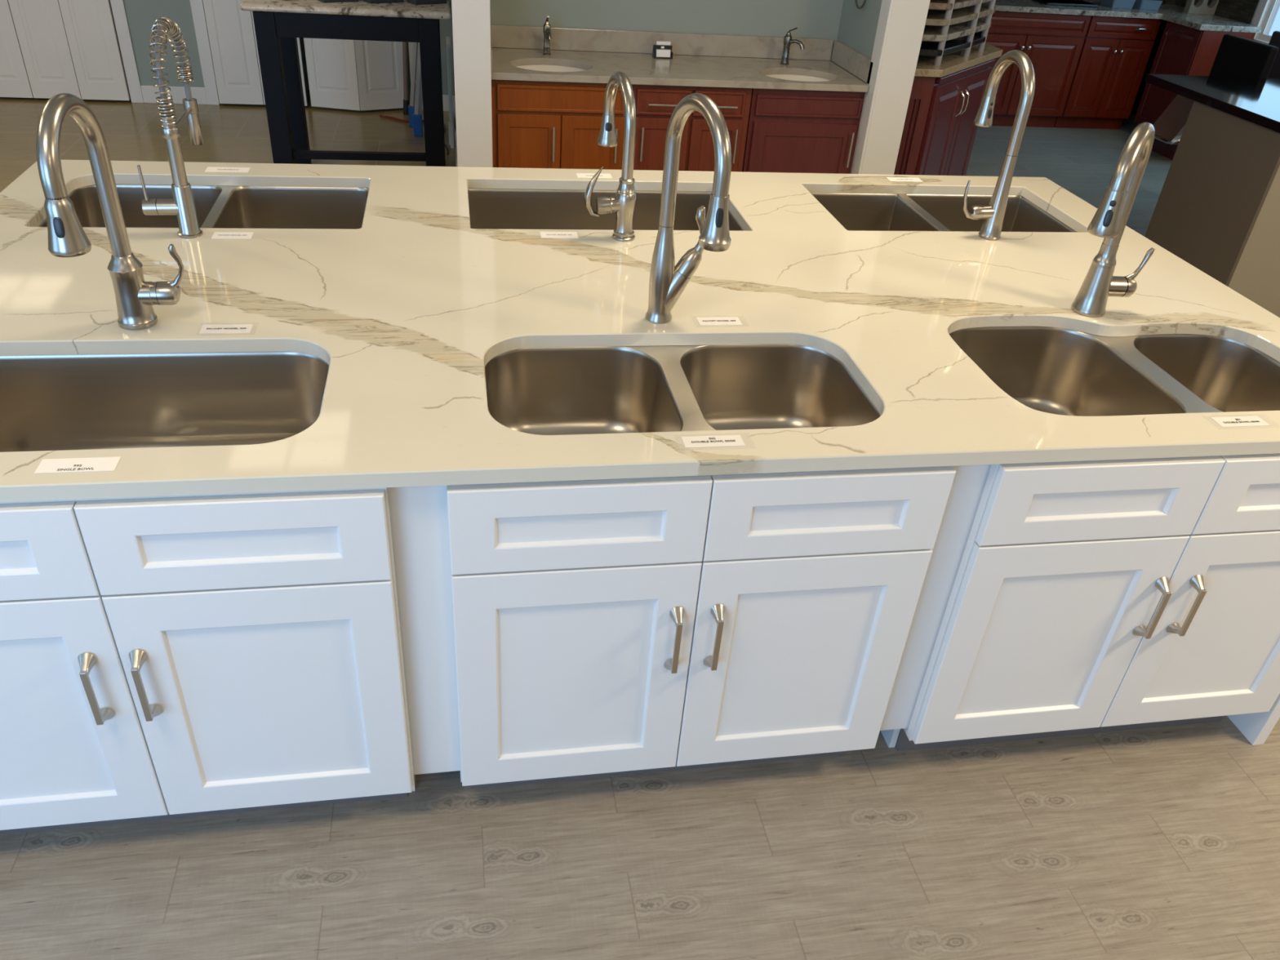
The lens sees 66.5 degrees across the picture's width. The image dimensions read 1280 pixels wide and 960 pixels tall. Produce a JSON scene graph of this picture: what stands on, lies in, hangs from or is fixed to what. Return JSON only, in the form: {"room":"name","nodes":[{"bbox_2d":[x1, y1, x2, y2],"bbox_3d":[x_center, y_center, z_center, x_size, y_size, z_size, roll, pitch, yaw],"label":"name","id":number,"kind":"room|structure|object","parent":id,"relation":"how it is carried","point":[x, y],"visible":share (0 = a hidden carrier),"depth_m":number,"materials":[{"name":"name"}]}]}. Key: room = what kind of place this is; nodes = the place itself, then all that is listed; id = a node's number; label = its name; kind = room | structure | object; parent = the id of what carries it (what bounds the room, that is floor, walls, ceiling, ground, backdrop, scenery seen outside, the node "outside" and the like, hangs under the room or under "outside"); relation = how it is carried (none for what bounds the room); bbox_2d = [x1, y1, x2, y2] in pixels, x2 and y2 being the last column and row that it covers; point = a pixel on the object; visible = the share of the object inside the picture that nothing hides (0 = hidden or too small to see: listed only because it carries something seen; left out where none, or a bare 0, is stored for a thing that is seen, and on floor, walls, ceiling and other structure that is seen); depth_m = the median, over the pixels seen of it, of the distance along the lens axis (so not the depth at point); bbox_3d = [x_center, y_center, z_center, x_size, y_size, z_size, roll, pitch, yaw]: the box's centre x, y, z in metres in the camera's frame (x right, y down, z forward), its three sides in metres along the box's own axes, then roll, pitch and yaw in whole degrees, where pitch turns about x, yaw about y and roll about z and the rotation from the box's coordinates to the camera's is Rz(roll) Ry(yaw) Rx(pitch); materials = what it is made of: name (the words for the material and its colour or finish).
{"room":"store","nodes":[
{"label":"store","id":0,"kind":"room"},
{"bbox_2d":[123,0,453,95],"bbox_3d":[-3.550,-3.818,6.114,4.595,2.750,0.120,-2,34,-10],"label":"wall","id":1,"kind":"structure","parent":0,"point":[141,15],"depth_m":6.68,"materials":[{"name":"grey paint"}]},
{"bbox_2d":[0,0,33,97],"bbox_3d":[-4.241,-3.459,6.119,0.300,2.020,0.032,-2,34,-10],"label":"door","id":2,"kind":"structure","parent":1,"relation":"in","point":[14,78],"depth_m":6.55,"materials":[{"name":"white paint"}]},
{"bbox_2d":[8,0,81,98],"bbox_3d":[-3.941,-3.471,6.173,0.300,2.020,0.032,-2,34,-10],"label":"door","id":3,"kind":"structure","parent":1,"relation":"in","point":[39,25],"depth_m":6.54,"materials":[{"name":"white paint"}]},
{"bbox_2d":[57,0,130,100],"bbox_3d":[-3.640,-3.482,6.227,0.304,2.020,0.032,-2,34,-10],"label":"door","id":4,"kind":"structure","parent":1,"relation":"in","point":[89,24],"depth_m":6.59,"materials":[{"name":"white paint"}]},
{"bbox_2d":[110,0,143,102],"bbox_3d":[-3.444,-3.522,6.252,0.080,2.120,0.018,-2,34,-10],"label":"trim","id":5,"kind":"structure","parent":1,"relation":"attached to","point":[117,6],"depth_m":6.64,"materials":[{"name":"white paint"}]},
{"bbox_2d":[140,85,207,104],"bbox_3d":[-3.265,-2.700,6.852,0.420,0.115,0.014,-2,34,-10],"label":"baseboard","id":6,"kind":"structure","parent":1,"relation":"attached to","point":[178,93],"depth_m":6.84,"materials":[{"name":"white paint"}]},
{"bbox_2d":[189,0,219,105],"bbox_3d":[-2.952,-3.541,6.340,0.080,2.120,0.018,-2,34,-10],"label":"trim","id":7,"kind":"structure","parent":1,"relation":"attached to","point":[197,6],"depth_m":6.72,"materials":[{"name":"white paint"}]},
{"bbox_2d":[202,0,263,104],"bbox_3d":[-2.758,-3.511,6.376,0.294,2.020,0.032,-2,34,-10],"label":"door","id":8,"kind":"structure","parent":1,"relation":"in","point":[230,29],"depth_m":6.73,"materials":[{"name":"white paint"}]},
{"bbox_2d":[250,10,307,106],"bbox_3d":[-2.465,-3.522,6.428,0.293,2.020,0.032,-2,34,-10],"label":"door","id":9,"kind":"structure","parent":1,"relation":"in","point":[298,38],"depth_m":6.84,"materials":[{"name":"white paint"}]},
{"bbox_2d":[303,37,359,111],"bbox_3d":[-2.111,-3.508,6.450,0.353,2.020,0.032,6,34,2],"label":"door","id":10,"kind":"structure","parent":1,"relation":"in","point":[331,65],"depth_m":6.87,"materials":[{"name":"white paint"}]},
{"bbox_2d":[354,40,404,111],"bbox_3d":[-1.792,-3.530,6.521,0.341,2.020,0.032,-15,38,-27],"label":"door","id":11,"kind":"structure","parent":1,"relation":"in","point":[380,64],"depth_m":6.93,"materials":[{"name":"white paint"}]},
{"bbox_2d":[408,42,413,79],"bbox_3d":[-1.565,-3.595,6.588,0.070,2.120,0.018,-2,34,-10],"label":"trim","id":12,"kind":"structure","parent":1,"relation":"attached to","point":[410,44],"depth_m":6.95,"materials":[{"name":"white paint"}]},
{"bbox_2d":[422,94,453,111],"bbox_3d":[-1.486,-2.769,7.170,0.226,0.115,0.014,-2,34,-10],"label":"baseboard","id":13,"kind":"structure","parent":1,"relation":"attached to","point":[445,97],"depth_m":7.17,"materials":[{"name":"white paint"}]},
{"bbox_2d":[0,84,1279,959],"bbox_3d":[0.094,-0.167,3.600,10.600,0.050,11.050,-2,34,-10],"label":"floor","id":14,"kind":"structure","parent":0,"point":[1162,842],"depth_m":2.09,"materials":[{"name":"grey wood"}]},
{"bbox_2d":[0,485,460,834],"bbox_3d":[-0.919,0.231,2.035,1.050,0.884,0.674,-2,34,-10],"label":"base cabinet","id":15,"kind":"object","parent":14,"relation":"on","point":[173,656],"depth_m":1.77,"materials":[{"name":"white paint"}]},
{"bbox_2d":[252,11,445,166],"bbox_3d":[-1.562,-2.135,5.453,0.900,0.948,0.710,-2,34,-10],"label":"display table","id":16,"kind":"object","parent":14,"relation":"on","point":[277,33],"visible":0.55,"depth_m":5.08,"materials":[{"name":"black paint"}]},
{"bbox_2d":[239,0,451,19],"bbox_3d":[-1.531,-2.561,5.206,1.025,0.034,0.790,-2,34,-10],"label":"granite slab","id":17,"kind":"object","parent":16,"relation":"on","point":[405,9],"visible":1,"depth_m":4.92,"materials":[{"name":"beige stone"}]},
{"bbox_2d":[318,0,359,2],"bbox_3d":[-1.548,-2.553,4.974,0.190,0.206,0.085,-21,41,-33],"label":"box","id":18,"kind":"object","parent":17,"relation":"on","point":[322,1],"visible":1,"depth_m":4.99,"materials":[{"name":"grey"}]},
{"bbox_2d":[363,0,403,3],"bbox_3d":[-1.334,-2.585,5.049,0.190,0.206,0.085,-21,41,-33],"label":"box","id":19,"kind":"object","parent":17,"relation":"on","point":[366,1],"visible":1,"depth_m":5.06,"materials":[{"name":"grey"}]},
{"bbox_2d":[407,0,446,4],"bbox_3d":[-1.119,-2.610,5.112,0.190,0.206,0.085,-24,43,-36],"label":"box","id":20,"kind":"object","parent":17,"relation":"on","point":[412,2],"visible":1,"depth_m":5.12,"materials":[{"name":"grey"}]},
{"bbox_2d":[402,41,408,115],"bbox_3d":[-1.626,-3.174,6.736,0.043,1.252,0.108,27,40,30],"label":"pole","id":21,"kind":"object","parent":14,"relation":"on","point":[406,101],"visible":0.73,"depth_m":6.92,"materials":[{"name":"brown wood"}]},
{"bbox_2d":[379,114,445,131],"bbox_3d":[-1.533,-2.519,6.876,0.619,0.016,0.263,27,40,30],"label":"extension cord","id":22,"kind":"object","parent":14,"relation":"on","point":[381,116],"visible":0.45,"depth_m":6.89,"materials":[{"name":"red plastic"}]},
{"bbox_2d":[408,42,422,136],"bbox_3d":[-1.392,-3.136,6.252,0.250,1.753,0.293,-7,35,-17],"label":"broom","id":23,"kind":"object","parent":14,"relation":"on","point":[415,108],"visible":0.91,"depth_m":6.54,"materials":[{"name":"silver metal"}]},
{"bbox_2d":[446,36,454,148],"bbox_3d":[-1.244,-2.531,6.384,0.032,0.620,0.360,-2,34,-10],"label":"board","id":24,"kind":"object","parent":14,"relation":"on","point":[451,127],"visible":1,"depth_m":6.24,"materials":[{"name":"white paint"}]},
{"bbox_2d":[491,64,632,169],"bbox_3d":[-0.429,-1.623,4.922,0.664,0.838,0.573,-2,34,-10],"label":"vanity cabinet","id":25,"kind":"object","parent":14,"relation":"on","point":[536,124],"visible":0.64,"depth_m":4.59,"materials":[{"name":"brown wood"}]},
{"bbox_2d":[491,47,869,92],"bbox_3d":[0.164,-2.014,4.792,1.818,0.030,0.578,-2,34,-10],"label":"countertop","id":26,"kind":"structure","parent":25,"relation":"on","point":[640,68],"depth_m":4.72,"materials":[{"name":"stone"}]},
{"bbox_2d":[490,44,493,71],"bbox_3d":[-0.717,-2.032,4.604,0.019,0.090,0.570,-2,34,-10],"label":"side splash","id":27,"kind":"object","parent":26,"relation":"on","point":[491,44],"visible":0.2,"depth_m":4.37,"materials":[{"name":"stone"}]},
{"bbox_2d":[542,15,551,55],"bbox_3d":[-0.446,-2.154,4.738,0.040,0.180,0.117,-4,34,-13],"label":"faucet","id":28,"kind":"object","parent":26,"relation":"on","point":[546,27],"visible":1,"depth_m":4.75,"materials":[{"name":"silver metal"}]},
{"bbox_2d":[516,64,585,71],"bbox_3d":[-0.425,-1.886,4.665,0.394,0.120,0.305,-2,34,-10],"label":"basin","id":29,"kind":"object","parent":26,"relation":"in","point":[537,67],"visible":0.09,"depth_m":4.76,"materials":[{"name":"white ceramic"}]},
{"bbox_2d":[652,40,673,58],"bbox_3d":[0.115,-2.164,4.917,0.098,0.074,0.040,-4,34,-12],"label":"card holder","id":30,"kind":"object","parent":26,"relation":"on","point":[662,50],"visible":1,"depth_m":4.92,"materials":[{"name":"black plastic"}]},
{"bbox_2d":[780,26,804,65],"bbox_3d":[0.781,-2.199,4.954,0.117,0.180,0.040,22,37,24],"label":"faucet","id":31,"kind":"object","parent":26,"relation":"on","point":[788,41],"visible":1,"depth_m":4.95,"materials":[{"name":"silver metal"}]},
{"bbox_2d":[765,74,831,81],"bbox_3d":[0.777,-1.925,4.868,0.394,0.120,0.305,-2,34,-10],"label":"basin","id":32,"kind":"object","parent":26,"relation":"in","point":[787,77],"visible":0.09,"depth_m":4.96,"materials":[{"name":"white ceramic"}]},
{"bbox_2d":[631,84,752,172],"bbox_3d":[0.185,-1.647,5.031,0.580,0.838,0.573,-2,34,-10],"label":"vanity cabinet","id":33,"kind":"object","parent":14,"relation":"on","point":[655,104],"visible":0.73,"depth_m":4.70,"materials":[{"name":"red wood"}]},
{"bbox_2d":[444,464,991,788],"bbox_3d":[0.097,0.189,2.220,1.025,0.884,0.674,-2,34,-10],"label":"base cabinet","id":34,"kind":"object","parent":14,"relation":"on","point":[602,628],"depth_m":1.91,"materials":[{"name":"white paint"}]},
{"bbox_2d":[0,160,1279,502],"bbox_3d":[-0.023,-0.498,2.409,3.194,0.030,1.718,-2,34,-10],"label":"countertop","id":35,"kind":"structure","parent":34,"relation":"on","point":[407,309],"depth_m":2.18,"materials":[{"name":"stone"}]},
{"bbox_2d":[34,456,120,473],"bbox_3d":[-0.899,-0.024,1.564,0.117,0.001,0.041,-2,34,-10],"label":"paper label","id":36,"kind":"object","parent":35,"relation":"on","point":[94,464],"visible":1,"depth_m":1.56,"materials":[{"name":"white paper"}]},
{"bbox_2d":[35,93,183,329],"bbox_3d":[-0.999,-0.464,1.791,0.140,0.467,0.281,11,34,10],"label":"faucet","id":37,"kind":"object","parent":35,"relation":"on","point":[135,297],"visible":1,"depth_m":1.79,"materials":[{"name":"silver metal"}]},
{"bbox_2d":[0,351,328,452],"bbox_3d":[-0.989,-0.039,1.847,0.824,0.238,0.445,-2,34,-10],"label":"undermount sink","id":38,"kind":"object","parent":35,"relation":"in","point":[114,401],"visible":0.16,"depth_m":2.01,"materials":[{"name":"metal"}]},
{"bbox_2d":[137,17,203,238],"bbox_3d":[-1.143,-0.855,2.354,0.122,0.476,0.246,-2,34,-10],"label":"spring faucet","id":39,"kind":"object","parent":35,"relation":"on","point":[182,205],"visible":1,"depth_m":2.34,"materials":[{"name":"silver metal"}]},
{"bbox_2d":[37,184,368,229],"bbox_3d":[-1.161,-0.631,2.716,0.836,0.238,0.473,-2,34,-10],"label":"undermount sink","id":40,"kind":"object","parent":35,"relation":"in","point":[221,206],"visible":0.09,"depth_m":2.86,"materials":[{"name":"metal"}]},
{"bbox_2d":[199,324,253,333],"bbox_3d":[-0.843,-0.309,1.998,0.112,0.001,0.058,-2,34,-10],"label":"paper label","id":41,"kind":"object","parent":35,"relation":"on","point":[220,328],"visible":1,"depth_m":2.00,"materials":[{"name":"white paper"}]},
{"bbox_2d":[204,166,250,172],"bbox_3d":[-1.204,-0.906,2.852,0.119,0.001,0.048,-2,34,-10],"label":"paper label","id":42,"kind":"object","parent":35,"relation":"on","point":[210,169],"visible":1,"depth_m":2.85,"materials":[{"name":"white paper"}]},
{"bbox_2d":[211,231,253,239],"bbox_3d":[-1.012,-0.608,2.427,0.093,0.001,0.046,-2,34,-10],"label":"paper label","id":43,"kind":"object","parent":35,"relation":"on","point":[231,235],"visible":1,"depth_m":2.43,"materials":[{"name":"white paper"}]},
{"bbox_2d":[539,231,578,238],"bbox_3d":[-0.214,-0.649,2.585,0.098,0.001,0.047,-2,34,-10],"label":"paper label","id":44,"kind":"object","parent":35,"relation":"on","point":[544,234],"visible":1,"depth_m":2.58,"materials":[{"name":"white paper"}]},
{"bbox_2d":[576,173,612,177],"bbox_3d":[-0.143,-0.948,3.043,0.108,0.001,0.046,-2,34,-10],"label":"paper label","id":45,"kind":"object","parent":35,"relation":"on","point":[579,175],"visible":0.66,"depth_m":3.04,"materials":[{"name":"white paper"}]},
{"bbox_2d":[467,188,744,231],"bbox_3d":[-0.113,-0.674,2.912,0.812,0.243,0.473,-2,34,-10],"label":"undermount sink","id":46,"kind":"object","parent":35,"relation":"in","point":[489,208],"visible":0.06,"depth_m":3.04,"materials":[{"name":"metal"}]},
{"bbox_2d":[584,71,636,241],"bbox_3d":[-0.086,-0.862,2.564,0.140,0.395,0.257,-2,34,-10],"label":"faucet","id":47,"kind":"object","parent":35,"relation":"on","point":[624,203],"visible":1,"depth_m":2.52,"materials":[{"name":"silver metal"}]},
{"bbox_2d":[484,343,880,435],"bbox_3d":[0.073,-0.089,2.033,0.810,0.218,0.446,-2,34,-10],"label":"undermount sink","id":48,"kind":"object","parent":35,"relation":"in","point":[599,389],"visible":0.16,"depth_m":2.17,"materials":[{"name":"metal"}]},
{"bbox_2d":[644,93,731,324],"bbox_3d":[0.105,-0.516,1.973,0.122,0.500,0.256,-2,34,-10],"label":"faucet","id":49,"kind":"object","parent":35,"relation":"on","point":[668,281],"visible":1,"depth_m":1.98,"materials":[{"name":"silver metal"}]},
{"bbox_2d":[681,435,745,448],"bbox_3d":[0.135,-0.070,1.756,0.140,0.001,0.053,-2,34,-10],"label":"paper label","id":50,"kind":"object","parent":35,"relation":"on","point":[720,440],"visible":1,"depth_m":1.75,"materials":[{"name":"white paper"}]},
{"bbox_2d":[696,316,742,325],"bbox_3d":[0.180,-0.356,2.193,0.121,0.001,0.058,-2,34,-10],"label":"paper label","id":51,"kind":"object","parent":35,"relation":"on","point":[713,321],"visible":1,"depth_m":2.19,"materials":[{"name":"white paper"}]},
{"bbox_2d":[886,177,923,182],"bbox_3d":[0.877,-0.997,3.239,0.114,0.001,0.043,-2,34,-10],"label":"paper label","id":52,"kind":"object","parent":35,"relation":"on","point":[891,179],"visible":1,"depth_m":3.24,"materials":[{"name":"white paper"}]},
{"bbox_2d":[810,192,1077,232],"bbox_3d":[0.927,-0.721,3.102,0.816,0.238,0.472,-2,34,-10],"label":"undermount sink","id":53,"kind":"object","parent":35,"relation":"in","point":[854,211],"visible":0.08,"depth_m":3.23,"materials":[{"name":"metal"}]},
{"bbox_2d":[962,49,1035,240],"bbox_3d":[0.965,-0.952,2.749,0.142,0.480,0.257,-2,34,-10],"label":"faucet","id":54,"kind":"object","parent":35,"relation":"on","point":[993,214],"visible":1,"depth_m":2.72,"materials":[{"name":"silver metal"}]},
{"bbox_2d":[1071,122,1155,317],"bbox_3d":[1.076,-0.577,2.215,0.327,0.462,0.110,-26,44,-37],"label":"faucet","id":55,"kind":"object","parent":35,"relation":"on","point":[1109,220],"visible":1,"depth_m":2.21,"materials":[{"name":"silver metal"}]},
{"bbox_2d":[949,326,1279,416],"bbox_3d":[1.103,-0.150,2.257,0.832,0.228,0.516,-2,34,-10],"label":"undermount sink","id":56,"kind":"object","parent":35,"relation":"in","point":[1057,371],"visible":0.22,"depth_m":2.38,"materials":[{"name":"metal"}]},
{"bbox_2d":[1210,415,1269,426],"bbox_3d":[1.207,-0.117,1.957,0.144,0.001,0.053,-2,34,-10],"label":"paper label","id":57,"kind":"object","parent":35,"relation":"on","point":[1232,421],"visible":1,"depth_m":1.96,"materials":[{"name":"white paper"}]},
{"bbox_2d":[742,75,865,173],"bbox_3d":[0.756,-1.669,5.134,0.570,0.838,0.573,-2,34,-10],"label":"vanity cabinet","id":58,"kind":"object","parent":14,"relation":"on","point":[788,131],"visible":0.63,"depth_m":4.81,"materials":[{"name":"brown wood"}]},
{"bbox_2d":[893,58,995,175],"bbox_3d":[1.581,-2.081,5.827,0.947,0.864,1.212,-2,34,-10],"label":"base cabinet","id":59,"kind":"object","parent":14,"relation":"on","point":[940,130],"visible":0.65,"depth_m":5.38,"materials":[{"name":"brown wood"}]},
{"bbox_2d":[914,42,1002,76],"bbox_3d":[1.621,-2.450,5.572,0.997,0.034,1.270,-2,34,-10],"label":"countertop","id":60,"kind":"structure","parent":59,"relation":"on","point":[950,64],"depth_m":5.26,"materials":[{"name":"beige stone"}]},
{"bbox_2d":[919,0,995,66],"bbox_3d":[1.631,-2.587,5.319,0.883,0.475,0.884,-2,34,-10],"label":"rack","id":61,"kind":"object","parent":60,"relation":"on","point":[952,27],"visible":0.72,"depth_m":5.18,"materials":[{"name":"white"}]},
{"bbox_2d":[982,10,1091,127],"bbox_3d":[2.940,-3.373,7.933,0.988,0.864,0.611,-2,34,-10],"label":"base cabinet","id":62,"kind":"object","parent":14,"relation":"on","point":[1053,43],"visible":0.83,"depth_m":7.68,"materials":[{"name":"brown wood"}]},
{"bbox_2d":[985,0,1262,32],"bbox_3d":[3.044,-3.621,7.500,3.080,0.038,1.125,-2,34,-10],"label":"countertop","id":63,"kind":"structure","parent":62,"relation":"on","point":[1169,12],"depth_m":7.50,"materials":[{"name":"grey stone"}]},
{"bbox_2d":[1032,0,1097,7],"bbox_3d":[3.348,-3.765,7.701,0.440,0.018,0.240,-2,34,-10],"label":"plate","id":64,"kind":"object","parent":63,"relation":"on","point":[1058,2],"visible":1,"depth_m":7.63,"materials":[{"name":"black ceramic"}]},
{"bbox_2d":[1100,0,1135,8],"bbox_3d":[3.786,-3.792,7.748,0.200,0.070,0.200,-2,34,-10],"label":"plastic tray","id":65,"kind":"object","parent":63,"relation":"on","point":[1123,4],"visible":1,"depth_m":7.68,"materials":[{"name":"blue"}]},
{"bbox_2d":[1133,0,1162,10],"bbox_3d":[4.022,-3.801,7.790,0.190,0.070,0.200,-2,34,-10],"label":"plastic tray","id":66,"kind":"object","parent":63,"relation":"on","point":[1154,5],"visible":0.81,"depth_m":7.72,"materials":[{"name":"blue"}]},
{"bbox_2d":[1182,0,1218,14],"bbox_3d":[4.452,-3.783,7.734,0.235,0.160,0.064,-2,34,-10],"label":"block","id":67,"kind":"object","parent":63,"relation":"on","point":[1193,6],"visible":1,"depth_m":7.74,"materials":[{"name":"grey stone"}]},
{"bbox_2d":[880,453,1279,751],"bbox_3d":[1.059,0.155,2.388,0.938,0.884,0.674,-2,34,-10],"label":"base cabinet","id":68,"kind":"object","parent":14,"relation":"on","point":[1086,597],"visible":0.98,"depth_m":2.09,"materials":[{"name":"white paint"}]},
{"bbox_2d":[1053,15,1161,128],"bbox_3d":[3.730,-3.404,8.074,0.606,0.864,0.611,-2,34,-10],"label":"base cabinet","id":69,"kind":"object","parent":14,"relation":"on","point":[1115,53],"visible":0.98,"depth_m":7.84,"materials":[{"name":"brown wood"}]},
{"bbox_2d":[1151,94,1194,159],"bbox_3d":[4.241,-2.646,7.309,0.706,0.520,0.660,-2,34,-10],"label":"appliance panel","id":70,"kind":"object","parent":14,"relation":"on","point":[1169,127],"visible":0.26,"depth_m":7.30,"materials":[{"name":"brown metal"}]},
{"bbox_2d":[1133,21,1255,124],"bbox_3d":[4.322,-3.114,7.710,0.471,0.864,0.455,-2,34,-10],"label":"base cabinet","id":71,"kind":"object","parent":14,"relation":"on","point":[1182,50],"visible":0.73,"depth_m":7.52,"materials":[{"name":"brown wood"}]},
{"bbox_2d":[1144,100,1279,317],"bbox_3d":[3.611,-1.347,4.938,1.750,0.900,0.655,-2,34,-10],"label":"kitchen island","id":72,"kind":"object","parent":14,"relation":"on","point":[1217,209],"visible":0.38,"depth_m":4.67,"materials":[{"name":"brown"}]},
{"bbox_2d":[1144,73,1279,133],"bbox_3d":[3.646,-1.841,4.834,1.850,0.040,1.077,-2,34,-10],"label":"island countertop","id":73,"kind":"structure","parent":72,"relation":"on","point":[1255,100],"depth_m":4.81,"materials":[{"name":"black stone"}]},
{"bbox_2d":[1208,34,1279,78],"bbox_3d":[3.520,-1.990,5.730,0.418,1.081,0.420,-3,34,-12],"label":"bar chair","id":74,"kind":"object","parent":14,"relation":"on","point":[1237,56],"visible":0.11,"depth_m":5.43,"materials":[{"name":"black leather"}]},
{"bbox_2d":[1226,693,1279,745],"bbox_3d":[1.452,-0.169,2.922,0.032,0.884,1.702,-2,34,-10],"label":"island end panel","id":75,"kind":"object","parent":14,"relation":"on","point":[1256,727],"visible":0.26,"depth_m":2.46,"materials":[{"name":"white paint"}]},
{"bbox_2d":[1267,31,1279,79],"bbox_3d":[3.975,-2.131,5.997,0.418,1.081,0.420,-3,34,-12],"label":"bar chair","id":76,"kind":"object","parent":14,"relation":"on","point":[1274,73],"visible":0.12,"depth_m":5.80,"materials":[{"name":"black paint"}]},
{"bbox_2d":[109,0,1173,115],"bbox_3d":[-0.687,-4.232,7.082,10.600,2.750,0.100,-2,34,-10],"label":"wall","id":77,"kind":"structure","parent":0,"point":[302,43],"depth_m":8.35,"materials":[{"name":"grey paint"}]},
{"bbox_2d":[489,0,843,62],"bbox_3d":[0.147,-2.657,4.816,1.847,2.750,0.120,-2,34,-10],"label":"wall","id":78,"kind":"structure","parent":0,"point":[813,19],"depth_m":4.96,"materials":[{"name":"grey paint"}]},
{"bbox_2d":[490,24,833,60],"bbox_3d":[0.117,-2.238,5.002,1.814,0.102,0.024,-2,34,-10],"label":"backsplash","id":79,"kind":"structure","parent":78,"relation":"attached to","point":[501,36],"depth_m":4.98,"materials":[{"name":"stone"}]},
{"bbox_2d":[834,0,882,84],"bbox_3d":[1.113,-2.750,5.071,0.150,2.750,1.625,-2,34,-10],"label":"wall","id":80,"kind":"structure","parent":0,"point":[857,29],"depth_m":4.86,"materials":[{"name":"grey paint"}]},
{"bbox_2d":[831,40,872,84],"bbox_3d":[1.075,-2.108,4.923,0.023,0.102,0.565,-2,34,-10],"label":"side splash","id":81,"kind":"object","parent":80,"relation":"attached to","point":[855,63],"visible":0.83,"depth_m":4.91,"materials":[{"name":"stone"}]},
{"bbox_2d":[854,0,866,8],"bbox_3d":[1.090,-2.386,4.765,0.026,0.162,0.149,-2,34,-10],"label":"towel ring","id":82,"kind":"object","parent":80,"relation":"attached to","point":[864,1],"visible":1,"depth_m":4.79,"materials":[{"name":"silver metal"}]},
{"bbox_2d":[850,0,893,173],"bbox_3d":[1.156,-2.318,4.427,0.025,2.750,0.108,-2,34,-10],"label":"trim","id":83,"kind":"structure","parent":80,"relation":"attached to","point":[886,6],"depth_m":4.68,"materials":[{"name":"white paint"}]},
{"bbox_2d":[860,0,930,174],"bbox_3d":[1.250,-2.294,4.402,0.176,2.750,0.017,-2,34,-10],"label":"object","id":84,"kind":"structure","parent":80,"relation":"attached to","point":[908,19],"depth_m":4.66,"materials":[{"name":"white paint"}]},
{"bbox_2d":[1173,0,1279,42],"bbox_3d":[5.450,-1.534,3.767,0.100,2.750,11.050,-2,34,-10],"label":"wall","id":85,"kind":"structure","parent":0,"point":[1270,1],"depth_m":7.37,"materials":[{"name":"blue paint"}]},
{"bbox_2d":[1161,0,1258,23],"bbox_3d":[4.331,-3.963,7.641,0.548,0.546,0.935,-2,34,-10],"label":"backsplash","id":86,"kind":"structure","parent":85,"relation":"attached to","point":[1243,11],"depth_m":7.57,"materials":[{"name":"tile"}]},
{"bbox_2d":[1251,0,1279,44],"bbox_3d":[4.896,-3.410,6.235,0.067,1.585,2.090,-2,34,-10],"label":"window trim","id":87,"kind":"structure","parent":85,"relation":"in","point":[1263,5],"depth_m":7.33,"materials":[{"name":"white paint"}]},
{"bbox_3d":[-0.968,-3.082,5.319,0.138,2.750,3.095,-2,34,-10],"label":"wall","id":88,"kind":"structure","parent":0,"visible":0},
{"bbox_2d":[453,95,457,166],"bbox_3d":[-1.122,-1.954,5.990,0.014,0.115,2.936,-2,34,-10],"label":"baseboard","id":89,"kind":"structure","parent":88,"relation":"attached to","point":[454,100],"depth_m":6.45,"materials":[{"name":"white paint"}]},
{"bbox_2d":[451,0,493,167],"bbox_3d":[-0.708,-2.218,4.052,0.162,2.750,0.017,-2,34,-10],"label":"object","id":90,"kind":"structure","parent":88,"relation":"attached to","point":[471,19],"depth_m":4.34,"materials":[{"name":"white paint"}]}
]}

